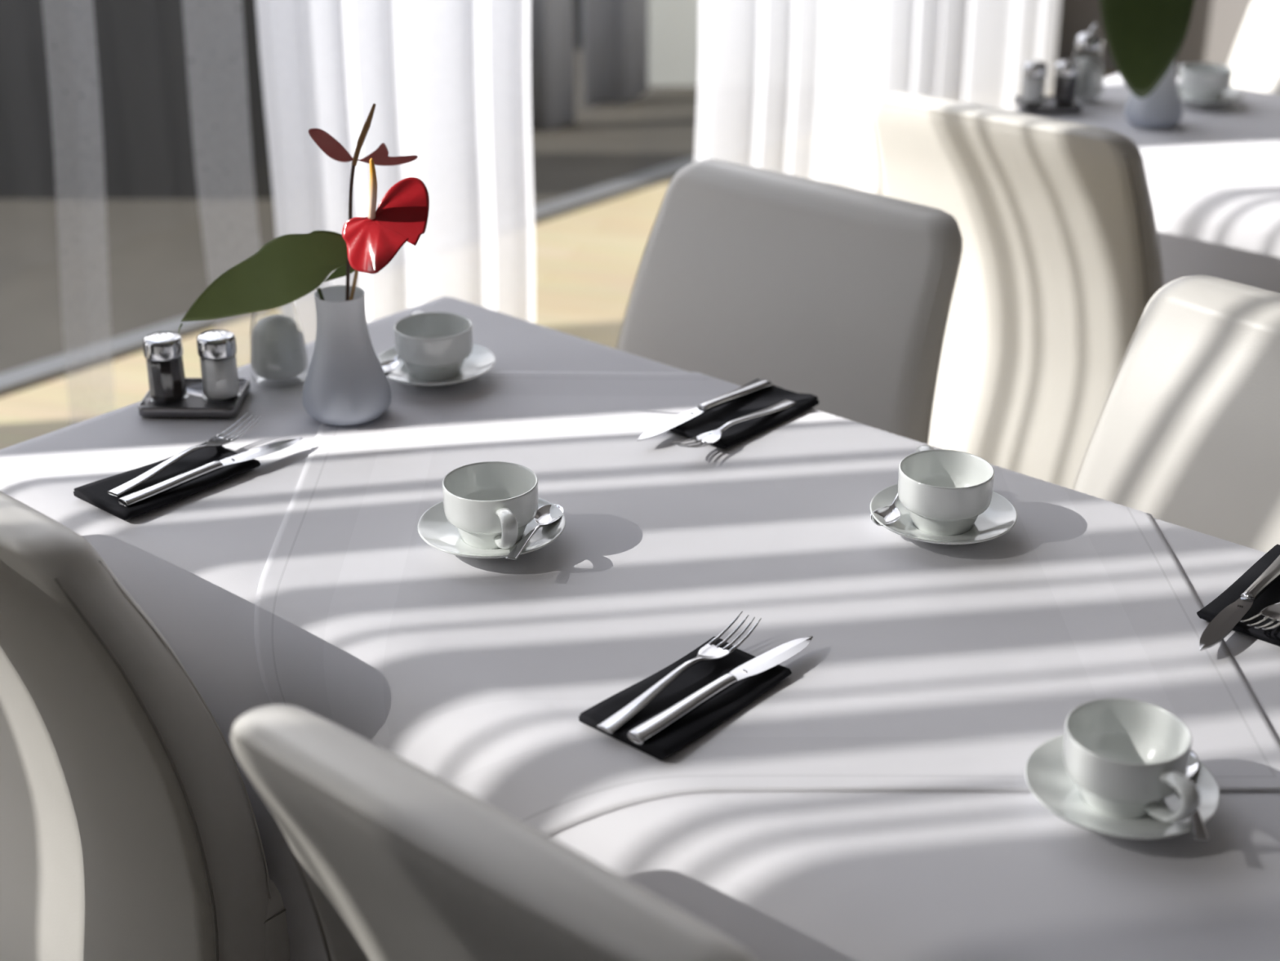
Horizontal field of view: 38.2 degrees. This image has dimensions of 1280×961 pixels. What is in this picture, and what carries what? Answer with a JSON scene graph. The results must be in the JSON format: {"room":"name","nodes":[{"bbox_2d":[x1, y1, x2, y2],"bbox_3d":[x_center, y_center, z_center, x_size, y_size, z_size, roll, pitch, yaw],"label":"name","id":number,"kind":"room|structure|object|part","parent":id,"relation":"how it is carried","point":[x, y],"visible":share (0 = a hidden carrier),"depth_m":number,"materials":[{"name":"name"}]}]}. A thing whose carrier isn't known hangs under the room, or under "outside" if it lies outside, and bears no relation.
{"room":"restaurant","nodes":[
{"label":"restaurant","id":0,"kind":"room"},
{"bbox_2d":[0,62,1118,449],"bbox_3d":[0.621,1.127,1.441,7.025,0.100,11.200,20,32,36],"label":"floor","id":1,"kind":"structure","parent":0,"point":[587,260],"depth_m":4.67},
{"bbox_2d":[616,159,962,444],"bbox_3d":[0.067,0.104,2.444,0.504,0.906,0.555,20,32,36],"label":"dining chair","id":2,"kind":"object","parent":1,"relation":"on","point":[842,296],"visible":0.42,"depth_m":2.39,"materials":[{"name":"leather"}]},
{"bbox_2d":[871,91,1163,488],"bbox_3d":[0.703,-0.225,3.151,0.504,0.906,0.555,20,32,36],"label":"dining chair","id":3,"kind":"object","parent":1,"relation":"on","point":[1060,269],"visible":0.55,"depth_m":2.90,"materials":[{"name":"leather"}]},
{"bbox_2d":[1071,275,1279,552],"bbox_3d":[0.573,0.311,2.000,0.555,0.906,0.504,-22,33,-38],"label":"dining chair","id":4,"kind":"object","parent":1,"relation":"on","point":[1186,432],"visible":0.3,"depth_m":2.04,"materials":[{"name":"leather"}]},
{"bbox_2d":[1226,0,1279,93],"bbox_3d":[1.266,-0.455,3.643,0.504,0.906,0.555,20,32,36],"label":"dining chair","id":5,"kind":"object","parent":1,"relation":"on","point":[1254,60],"visible":0.11,"depth_m":3.72,"materials":[{"name":"leather"}]},
{"bbox_3d":[1.369,-0.160,3.203,1.580,0.744,0.665,20,32,36],"label":"dining table","id":6,"kind":"object","parent":1,"relation":"on","visible":0},
{"bbox_2d":[1013,73,1279,293],"bbox_3d":[1.358,-0.167,3.176,1.805,0.724,0.927,20,32,36],"label":"tablecloth","id":7,"kind":"object","parent":6,"relation":"on","point":[1213,175],"visible":0.13,"depth_m":3.02,"materials":[{"name":"white fabric"}]},
{"bbox_2d":[1013,95,1081,114],"bbox_3d":[0.758,-0.699,3.442,0.112,0.014,0.092,0,25,1],"label":"tray","id":8,"kind":"object","parent":7,"relation":"on","point":[1048,107],"visible":0.76,"depth_m":3.40,"materials":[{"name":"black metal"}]},
{"bbox_2d":[1020,61,1047,106],"bbox_3d":[0.728,-0.735,3.422,0.044,0.077,0.044,0,25,0],"label":"salt shaker","id":9,"kind":"object","parent":8,"relation":"on","point":[1034,73],"visible":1,"depth_m":3.41,"materials":[{"name":"clear glass"}]},
{"bbox_3d":[0.728,-0.725,3.426,0.044,0.055,0.044,0,25,0],"label":"glass","id":10,"kind":"part","parent":9,"relation":"part of","materials":[{"name":"clear glass"}]},
{"bbox_3d":[0.728,-0.759,3.411,0.044,0.024,0.044,0,25,0],"label":"lid","id":11,"kind":"part","parent":9,"relation":"part of","materials":[{"name":"silver metal"}]},
{"bbox_2d":[1052,60,1079,106],"bbox_3d":[0.789,-0.737,3.425,0.044,0.077,0.044,0,25,0],"label":"pepper shaker","id":12,"kind":"object","parent":8,"relation":"on","point":[1066,72],"visible":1,"depth_m":3.41,"materials":[{"name":"clear glass"}]},
{"bbox_3d":[0.789,-0.727,3.430,0.044,0.055,0.044,0,25,0],"label":"glass","id":13,"kind":"part","parent":12,"relation":"part of","materials":[{"name":"clear glass"}]},
{"bbox_3d":[0.789,-0.761,3.414,0.044,0.024,0.044,0,25,0],"label":"lid","id":14,"kind":"part","parent":12,"relation":"part of","materials":[{"name":"silver metal"}]},
{"bbox_2d":[1071,22,1103,103],"bbox_3d":[0.842,-0.787,3.478,0.071,0.145,0.069,0,25,0],"label":"sugar dispenser","id":15,"kind":"object","parent":7,"relation":"on","point":[1090,81],"visible":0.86,"depth_m":3.46,"materials":[{"name":"clear glass"}]},
{"bbox_3d":[0.842,-0.769,3.487,0.071,0.104,0.069,0,25,0],"label":"glass","id":16,"kind":"part","parent":15,"relation":"part of","materials":[{"name":"clear glass"}]},
{"bbox_3d":[0.842,-0.824,3.461,0.050,0.028,0.050,0,25,0],"label":"lid","id":17,"kind":"part","parent":15,"relation":"part of","materials":[{"name":"silver metal"}]},
{"bbox_3d":[0.847,-0.842,3.453,0.019,0.024,0.011,0,25,0],"label":"spout","id":18,"kind":"part","parent":15,"relation":"part of","materials":[{"name":"silver metal"}]},
{"bbox_2d":[1124,59,1182,128],"bbox_3d":[0.925,-0.710,3.310,0.101,0.146,0.101,0,25,0],"label":"flower vase","id":19,"kind":"object","parent":7,"relation":"on","point":[1162,108],"visible":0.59,"depth_m":3.29,"materials":[{"name":"white ceramic"}]},
{"bbox_2d":[1098,0,1194,98],"bbox_3d":[0.878,-0.768,3.200,0.160,0.323,0.090,-13,28,-26],"label":"anthurium leaf","id":20,"kind":"object","parent":19,"relation":"in","point":[1144,38],"visible":0.98,"depth_m":3.18,"materials":[{"name":"green plant"}]},
{"bbox_2d":[1177,84,1244,107],"bbox_3d":[1.060,-0.720,3.482,0.146,0.020,0.146,0,25,0],"label":"saucer","id":21,"kind":"object","parent":7,"relation":"on","point":[1232,95],"visible":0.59,"depth_m":3.46,"materials":[{"name":"white ceramic"}]},
{"bbox_2d":[1177,62,1232,101],"bbox_3d":[1.062,-0.747,3.482,0.093,0.062,0.116,5,25,10],"label":"coffee cup","id":22,"kind":"object","parent":21,"relation":"on","point":[1200,82],"visible":0.94,"depth_m":3.44,"materials":[{"name":"white ceramic"}]},
{"bbox_3d":[1.040,-0.769,3.519,0.016,0.045,0.043,-9,26,-18],"label":"handle","id":23,"kind":"part","parent":22,"relation":"part of","materials":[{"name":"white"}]},
{"bbox_2d":[1054,0,1253,78],"bbox_3d":[4.221,-2.822,4.348,7.225,4.600,0.180,20,32,36],"label":"wall","id":24,"kind":"structure","parent":0,"point":[1215,26],"depth_m":6.85,"materials":[{"name":"grey"}]},
{"bbox_3d":[-0.971,1.992,-0.539,6.200,0.006,5.650,20,32,36],"label":"floor","id":25,"kind":"structure","parent":0,"visible":0},
{"bbox_2d":[0,490,290,960],"bbox_3d":[-0.468,0.321,1.979,0.504,0.906,0.555,20,32,36],"label":"dining chair","id":26,"kind":"object","parent":25,"relation":"on","point":[129,830],"visible":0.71,"depth_m":1.70,"materials":[{"name":"leather"}]},
{"bbox_3d":[-0.429,0.326,2.032,0.496,0.132,0.430,20,32,36],"label":"seat","id":27,"kind":"part","parent":26,"relation":"part of","materials":[{"name":"leather"}]},
{"bbox_2d":[229,704,757,960],"bbox_3d":[0.052,0.541,1.506,0.504,0.906,0.555,20,32,36],"label":"dining chair","id":28,"kind":"object","parent":25,"relation":"on","point":[395,860],"visible":0.88,"depth_m":1.17,"materials":[{"name":"leather"}]},
{"bbox_3d":[0.120,0.422,1.953,1.580,0.744,0.665,20,32,36],"label":"dining table","id":29,"kind":"object","parent":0,"visible":0},
{"bbox_2d":[0,296,1279,960],"bbox_3d":[0.111,0.418,1.926,1.816,0.727,0.927,20,32,36],"label":"tablecloth","id":30,"kind":"object","parent":29,"relation":"on","point":[782,875],"visible":0.34,"depth_m":1.42,"materials":[{"name":"white fabric"}]},
{"bbox_2d":[73,443,260,520],"bbox_3d":[-0.497,-0.003,1.952,0.093,0.011,0.172,20,32,36],"label":"napkin","id":31,"kind":"object","parent":30,"relation":"on","point":[95,493],"visible":0.78,"depth_m":1.94,"materials":[{"name":"black fabric"}]},
{"bbox_2d":[107,412,261,496],"bbox_3d":[-0.486,-0.029,1.981,0.026,0.019,0.206,16,29,30],"label":"fork","id":32,"kind":"object","parent":31,"relation":"on","point":[215,441],"visible":1,"depth_m":1.97,"materials":[{"name":"silver metal"}]},
{"bbox_2d":[118,437,302,506],"bbox_3d":[-0.448,-0.013,1.956,0.021,0.012,0.227,21,32,38],"label":"table knife","id":33,"kind":"object","parent":31,"relation":"on","point":[145,494],"visible":1,"depth_m":1.94,"materials":[{"name":"silver metal"}]},
{"bbox_3d":[-0.486,0.003,1.921,0.018,0.012,0.119,21,32,38],"label":"handle","id":34,"kind":"part","parent":33,"relation":"part of","materials":[{"name":"silver metal"}]},
{"bbox_3d":[-0.408,-0.031,1.995,0.021,0.006,0.109,21,32,38],"label":"blade","id":35,"kind":"part","parent":33,"relation":"part of","materials":[{"name":"silver metal"}]},
{"bbox_2d":[137,377,250,417],"bbox_3d":[-0.517,-0.096,2.151,0.112,0.014,0.092,0,25,1],"label":"tray","id":36,"kind":"object","parent":30,"relation":"on","point":[194,406],"visible":0.69,"depth_m":2.12,"materials":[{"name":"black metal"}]},
{"bbox_2d":[142,331,187,403],"bbox_3d":[-0.545,-0.130,2.124,0.044,0.077,0.044,0,25,0],"label":"pepper shaker","id":37,"kind":"object","parent":36,"relation":"on","point":[163,351],"visible":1,"depth_m":2.11,"materials":[{"name":"clear glass"}]},
{"bbox_3d":[-0.545,-0.154,2.113,0.044,0.024,0.044,0,25,0],"label":"lid","id":38,"kind":"part","parent":37,"relation":"part of","materials":[{"name":"silver metal"}]},
{"bbox_3d":[-0.545,-0.120,2.129,0.044,0.055,0.044,0,25,0],"label":"glass","id":39,"kind":"part","parent":37,"relation":"part of","materials":[{"name":"clear glass"}]},
{"bbox_2d":[196,329,240,401],"bbox_3d":[-0.485,-0.133,2.129,0.044,0.077,0.044,0,25,0],"label":"salt shaker","id":40,"kind":"object","parent":36,"relation":"on","point":[216,348],"visible":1,"depth_m":2.11,"materials":[{"name":"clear glass"}]},
{"bbox_3d":[-0.485,-0.157,2.118,0.044,0.024,0.044,0,25,0],"label":"lid","id":41,"kind":"part","parent":40,"relation":"part of","materials":[{"name":"silver metal"}]},
{"bbox_3d":[-0.485,-0.123,2.134,0.044,0.055,0.044,0,25,0],"label":"glass","id":42,"kind":"part","parent":40,"relation":"part of","materials":[{"name":"clear glass"}]},
{"bbox_2d":[249,301,309,386],"bbox_3d":[-0.432,-0.189,2.194,0.071,0.145,0.069,0,25,0],"label":"sugar dispenser","id":43,"kind":"object","parent":30,"relation":"on","point":[278,352],"visible":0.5,"depth_m":2.19,"materials":[{"name":"clear glass"}]},
{"bbox_2d":[253,371,1279,835],"bbox_3d":[0.080,0.186,1.904,0.884,0.292,0.884,0,25,0],"label":"topper","id":44,"kind":"object","parent":30,"relation":"on","point":[925,666],"visible":0.83,"depth_m":1.71,"materials":[{"name":"white fabric"}]},
{"bbox_2d":[302,284,391,426],"bbox_3d":[-0.335,-0.143,2.093,0.101,0.146,0.101,0,25,0],"label":"flower vase","id":45,"kind":"object","parent":44,"relation":"on","point":[346,383],"visible":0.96,"depth_m":2.07,"materials":[{"name":"white ceramic"}]},
{"bbox_2d":[177,230,355,333],"bbox_3d":[-0.408,-0.178,2.073,0.216,0.208,0.027,-3,25,-6],"label":"anthurium leaf","id":46,"kind":"object","parent":45,"relation":"in","point":[287,268],"visible":0.85,"depth_m":2.05,"materials":[{"name":"green plant"}]},
{"bbox_3d":[-0.342,-0.152,2.091,0.040,0.145,0.005,-16,29,-31],"label":"stem","id":47,"kind":"part","parent":46,"relation":"part of","materials":[{"name":"green plant"}]},
{"bbox_2d":[308,103,417,300],"bbox_3d":[-0.298,-0.245,2.050,0.115,0.349,0.015,0,25,0],"label":"flower","id":48,"kind":"object","parent":45,"relation":"in","point":[325,141],"visible":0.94,"depth_m":2.00,"materials":[{"name":"brown plant"}]},
{"bbox_3d":[-0.325,-0.215,2.061,0.035,0.285,0.012,8,26,17],"label":"stem","id":49,"kind":"part","parent":48,"relation":"part of","materials":[{"name":"brown"}]},
{"bbox_2d":[342,158,429,300],"bbox_3d":[-0.296,-0.203,2.002,0.138,0.311,0.076,17,30,32],"label":"flower","id":50,"kind":"object","parent":45,"relation":"in","point":[372,242],"visible":0.94,"depth_m":1.95,"materials":[{"name":"red plant"}]},
{"bbox_3d":[-0.309,-0.183,2.039,0.012,0.245,0.100,-14,28,-27],"label":"stem","id":51,"kind":"part","parent":50,"relation":"part of","materials":[{"name":"brown"}]},
{"bbox_2d":[377,342,495,386],"bbox_3d":[-0.246,-0.134,2.221,0.151,0.020,0.151,0,25,0],"label":"saucer","id":52,"kind":"object","parent":44,"relation":"on","point":[481,360],"visible":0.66,"depth_m":2.22,"materials":[{"name":"white ceramic"}]},
{"bbox_2d":[380,355,399,373],"bbox_3d":[-0.286,-0.156,2.241,0.029,0.015,0.139,9,26,18],"label":"teaspoon","id":53,"kind":"object","parent":52,"relation":"on","point":[388,366],"visible":0.44,"depth_m":2.21,"materials":[{"name":"silver metal"}]},
{"bbox_2d":[393,311,472,381],"bbox_3d":[-0.244,-0.161,2.221,0.093,0.062,0.116,4,25,9],"label":"coffee cup","id":54,"kind":"object","parent":52,"relation":"on","point":[433,346],"visible":1,"depth_m":2.19,"materials":[{"name":"white ceramic"}]},
{"bbox_3d":[-0.268,-0.183,2.258,0.016,0.045,0.043,-10,27,-20],"label":"handle","id":55,"kind":"part","parent":54,"relation":"part of","materials":[{"name":"white ceramic"}]},
{"bbox_2d":[417,497,565,558],"bbox_3d":[-0.146,0.051,1.825,0.146,0.020,0.146,0,25,0],"label":"saucer","id":56,"kind":"object","parent":44,"relation":"on","point":[433,527],"visible":0.49,"depth_m":1.81,"materials":[{"name":"white ceramic"}]},
{"bbox_2d":[442,461,538,549],"bbox_3d":[-0.141,0.035,1.801,0.093,0.062,0.126,-8,26,-16],"label":"coffee cup","id":57,"kind":"object","parent":56,"relation":"on","point":[491,504],"visible":1,"depth_m":1.79,"materials":[{"name":"white ceramic"}]},
{"bbox_3d":[-0.128,0.048,1.763,0.016,0.045,0.043,-8,26,-16],"label":"handle","id":58,"kind":"part","parent":57,"relation":"part of","materials":[{"name":"white ceramic"}]},
{"bbox_2d":[505,503,564,559],"bbox_3d":[-0.103,0.051,1.798,0.029,0.015,0.139,6,26,13],"label":"teaspoon","id":59,"kind":"object","parent":56,"relation":"on","point":[543,517],"visible":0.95,"depth_m":1.82,"materials":[{"name":"silver metal"}]},
{"bbox_2d":[578,635,791,760],"bbox_3d":[0.041,0.180,1.559,0.093,0.011,0.172,20,32,36],"label":"napkin","id":60,"kind":"object","parent":44,"relation":"on","point":[730,701],"visible":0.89,"depth_m":1.55,"materials":[{"name":"black fabric"}]},
{"bbox_2d":[596,610,761,733],"bbox_3d":[0.035,0.161,1.573,0.026,0.019,0.206,19,31,34],"label":"fork","id":61,"kind":"object","parent":60,"relation":"on","point":[709,651],"visible":1,"depth_m":1.56,"materials":[{"name":"silver metal"}]},
{"bbox_2d":[627,635,813,744],"bbox_3d":[0.075,0.171,1.561,0.021,0.012,0.227,22,33,39],"label":"table knife","id":62,"kind":"object","parent":60,"relation":"on","point":[649,729],"visible":1,"depth_m":1.54,"materials":[{"name":"silver metal"}]},
{"bbox_3d":[0.037,0.187,1.526,0.018,0.012,0.119,22,33,39],"label":"handle","id":63,"kind":"part","parent":62,"relation":"part of","materials":[{"name":"silver metal"}]},
{"bbox_3d":[0.115,0.153,1.600,0.021,0.006,0.109,22,33,39],"label":"blade","id":64,"kind":"part","parent":62,"relation":"part of","materials":[{"name":"silver metal"}]},
{"bbox_2d":[669,378,819,448],"bbox_3d":[0.116,-0.077,2.111,0.093,0.011,0.172,20,32,36],"label":"napkin","id":65,"kind":"object","parent":44,"relation":"on","point":[712,420],"visible":0.74,"depth_m":2.10,"materials":[{"name":"black fabric"}]},
{"bbox_2d":[636,378,772,440],"bbox_3d":[0.073,-0.082,2.103,0.021,0.012,0.227,21,32,37],"label":"table knife","id":66,"kind":"object","parent":65,"relation":"on","point":[673,422],"visible":1,"depth_m":2.10,"materials":[{"name":"silver metal"}]},
{"bbox_3d":[0.033,-0.063,2.064,0.021,0.006,0.109,21,32,37],"label":"blade","id":67,"kind":"part","parent":66,"relation":"part of","materials":[{"name":"silver metal"}]},
{"bbox_3d":[0.110,-0.099,2.139,0.018,0.012,0.119,21,32,37],"label":"handle","id":68,"kind":"part","parent":66,"relation":"part of","materials":[{"name":"silver metal"}]},
{"bbox_2d":[668,399,795,447],"bbox_3d":[0.106,-0.065,2.057,0.026,0.019,0.206,20,32,36],"label":"fork","id":69,"kind":"object","parent":65,"relation":"on","point":[707,438],"visible":1,"depth_m":2.04,"materials":[{"name":"silver metal"}]},
{"bbox_2d":[870,483,1017,544],"bbox_3d":[0.303,0.038,1.852,0.146,0.020,0.146,0,25,0],"label":"saucer","id":70,"kind":"object","parent":44,"relation":"on","point":[1000,517],"visible":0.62,"depth_m":1.84,"materials":[{"name":"white ceramic"}]},
{"bbox_2d":[870,493,901,525],"bbox_3d":[0.263,0.015,1.874,0.029,0.015,0.139,11,27,22],"label":"teaspoon","id":71,"kind":"object","parent":70,"relation":"on","point":[891,513],"visible":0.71,"depth_m":1.85,"materials":[{"name":"silver metal"}]},
{"bbox_2d":[897,444,994,535],"bbox_3d":[0.300,0.009,1.856,0.093,0.062,0.126,-4,25,-8],"label":"coffee cup","id":72,"kind":"object","parent":70,"relation":"on","point":[944,492],"visible":1,"depth_m":1.82,"materials":[{"name":"white ceramic"}]},
{"bbox_3d":[0.294,-0.012,1.892,0.016,0.045,0.043,-4,25,-8],"label":"handle","id":73,"kind":"part","parent":72,"relation":"part of","materials":[{"name":"white ceramic"}]},
{"bbox_2d":[1024,733,1220,839],"bbox_3d":[0.369,0.239,1.421,0.146,0.020,0.146,0,25,0],"label":"saucer","id":74,"kind":"object","parent":30,"relation":"on","point":[1046,777],"visible":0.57,"depth_m":1.41,"materials":[{"name":"white ceramic"}]},
{"bbox_2d":[1062,697,1200,822],"bbox_3d":[0.379,0.220,1.405,0.116,0.062,0.093,16,29,31],"label":"coffee cup","id":75,"kind":"object","parent":74,"relation":"on","point":[1124,757],"visible":1,"depth_m":1.40,"materials":[{"name":"white ceramic"}]},
{"bbox_3d":[0.393,0.236,1.361,0.016,0.045,0.043,-11,27,-22],"label":"handle","id":76,"kind":"part","parent":75,"relation":"part of","materials":[{"name":"white ceramic"}]},
{"bbox_2d":[1186,749,1208,840],"bbox_3d":[0.415,0.236,1.400,0.029,0.015,0.139,3,25,7],"label":"teaspoon","id":77,"kind":"object","parent":74,"relation":"on","point":[1197,828],"visible":0.38,"depth_m":1.35,"materials":[{"name":"silver metal"}]},
{"bbox_2d":[1196,543,1279,645],"bbox_3d":[0.598,0.105,1.720,0.093,0.011,0.172,20,32,36],"label":"napkin","id":78,"kind":"object","parent":30,"relation":"on","point":[1271,596],"visible":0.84,"depth_m":1.71,"materials":[{"name":"black fabric"}]},
{"bbox_2d":[1199,554,1279,650],"bbox_3d":[0.558,0.107,1.697,0.021,0.012,0.227,18,30,33],"label":"table knife","id":79,"kind":"object","parent":78,"relation":"on","point":[1227,620],"visible":0.99,"depth_m":1.67,"materials":[{"name":"silver metal"}]},
{"bbox_3d":[0.522,0.128,1.655,0.021,0.006,0.109,18,30,33],"label":"blade","id":80,"kind":"part","parent":79,"relation":"part of","materials":[{"name":"silver metal"}]},
{"bbox_3d":[0.591,0.090,1.736,0.018,0.012,0.119,18,30,33],"label":"handle","id":81,"kind":"part","parent":79,"relation":"part of","materials":[{"name":"silver metal"}]},
{"bbox_2d":[1240,602,1279,629],"bbox_3d":[0.605,0.102,1.700,0.026,0.019,0.206,20,32,36],"label":"fork","id":82,"kind":"object","parent":78,"relation":"on","point":[1272,612],"visible":1,"depth_m":1.66,"materials":[{"name":"silver metal"}]},
{"bbox_3d":[1.269,-3.624,6.068,0.120,4.600,0.820,20,32,36],"label":"wall","id":83,"kind":"structure","parent":0,"visible":0},
{"bbox_2d":[0,155,695,393],"bbox_3d":[-0.367,-2.826,4.357,0.082,4.600,4.176,20,32,36],"label":"window","id":84,"kind":"structure","parent":83,"relation":"in","point":[37,371],"depth_m":4.50,"materials":[{"name":"grey"}]},
{"bbox_3d":[0.545,-3.161,-0.486,7.225,0.100,11.200,20,32,36],"label":"ceiling","id":85,"kind":"structure","parent":0,"visible":0},
{"bbox_2d":[255,0,533,344],"bbox_3d":[-0.502,-2.303,3.312,0.064,4.505,0.812,20,32,36],"label":"curtain","id":86,"kind":"object","parent":85,"relation":"hanging from","point":[447,82],"visible":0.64,"depth_m":4.05,"materials":[{"name":"white fabric"}]},
{"bbox_2d":[695,0,1060,193],"bbox_3d":[0.749,-2.913,4.621,0.058,4.505,1.893,20,32,37],"label":"curtain","id":87,"kind":"object","parent":85,"relation":"hanging from","point":[792,87],"visible":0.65,"depth_m":5.22,"materials":[{"name":"white fabric"}]},
{"label":"outside","id":88,"kind":"structure","parent":0,"visible":0},
{"bbox_2d":[528,0,575,129],"bbox_3d":[-0.380,-1.941,6.050,0.340,1.635,0.061,-7,26,-15],"label":"curtain","id":89,"kind":"object","parent":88,"point":[551,22],"visible":0.44,"depth_m":6.31,"materials":[{"name":"grey fabric"}]},
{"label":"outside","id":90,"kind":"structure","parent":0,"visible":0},
{"bbox_2d":[582,0,648,106],"bbox_3d":[-0.086,-2.107,6.406,0.257,1.634,0.061,-7,26,-15],"label":"curtain","id":91,"kind":"object","parent":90,"point":[615,32],"visible":1,"depth_m":6.66,"materials":[{"name":"grey fabric"}]},
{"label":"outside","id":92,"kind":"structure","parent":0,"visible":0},
{"bbox_2d":[0,49,698,397],"bbox_3d":[-6.385,-2.318,8.874,14.055,0.100,30.000,20,32,36],"label":"ground","id":93,"kind":"structure","parent":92,"point":[75,274],"depth_m":5.27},
{"bbox_2d":[0,0,273,199],"bbox_3d":[-3.275,-1.391,5.503,5.450,1.070,0.250,0,25,0],"label":"facade","id":94,"kind":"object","parent":93,"relation":"on","point":[100,99],"visible":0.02,"depth_m":5.49,"materials":[{"name":"grey"}]},
{"bbox_2d":[573,0,583,49],"bbox_3d":[0.500,-2.629,7.270,7.000,1.820,0.200,0,25,0],"label":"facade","id":95,"kind":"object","parent":93,"relation":"on","point":[578,4],"visible":0.02,"depth_m":7.52,"materials":[{"name":"grey"}]},
{"bbox_2d":[648,0,699,85],"bbox_3d":[0.365,-2.242,6.678,0.770,1.620,0.100,0,25,0],"label":"wall panel","id":96,"kind":"object","parent":93,"relation":"on","point":[673,25],"visible":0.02,"depth_m":6.91,"materials":[{"name":"white paint"}]}
]}

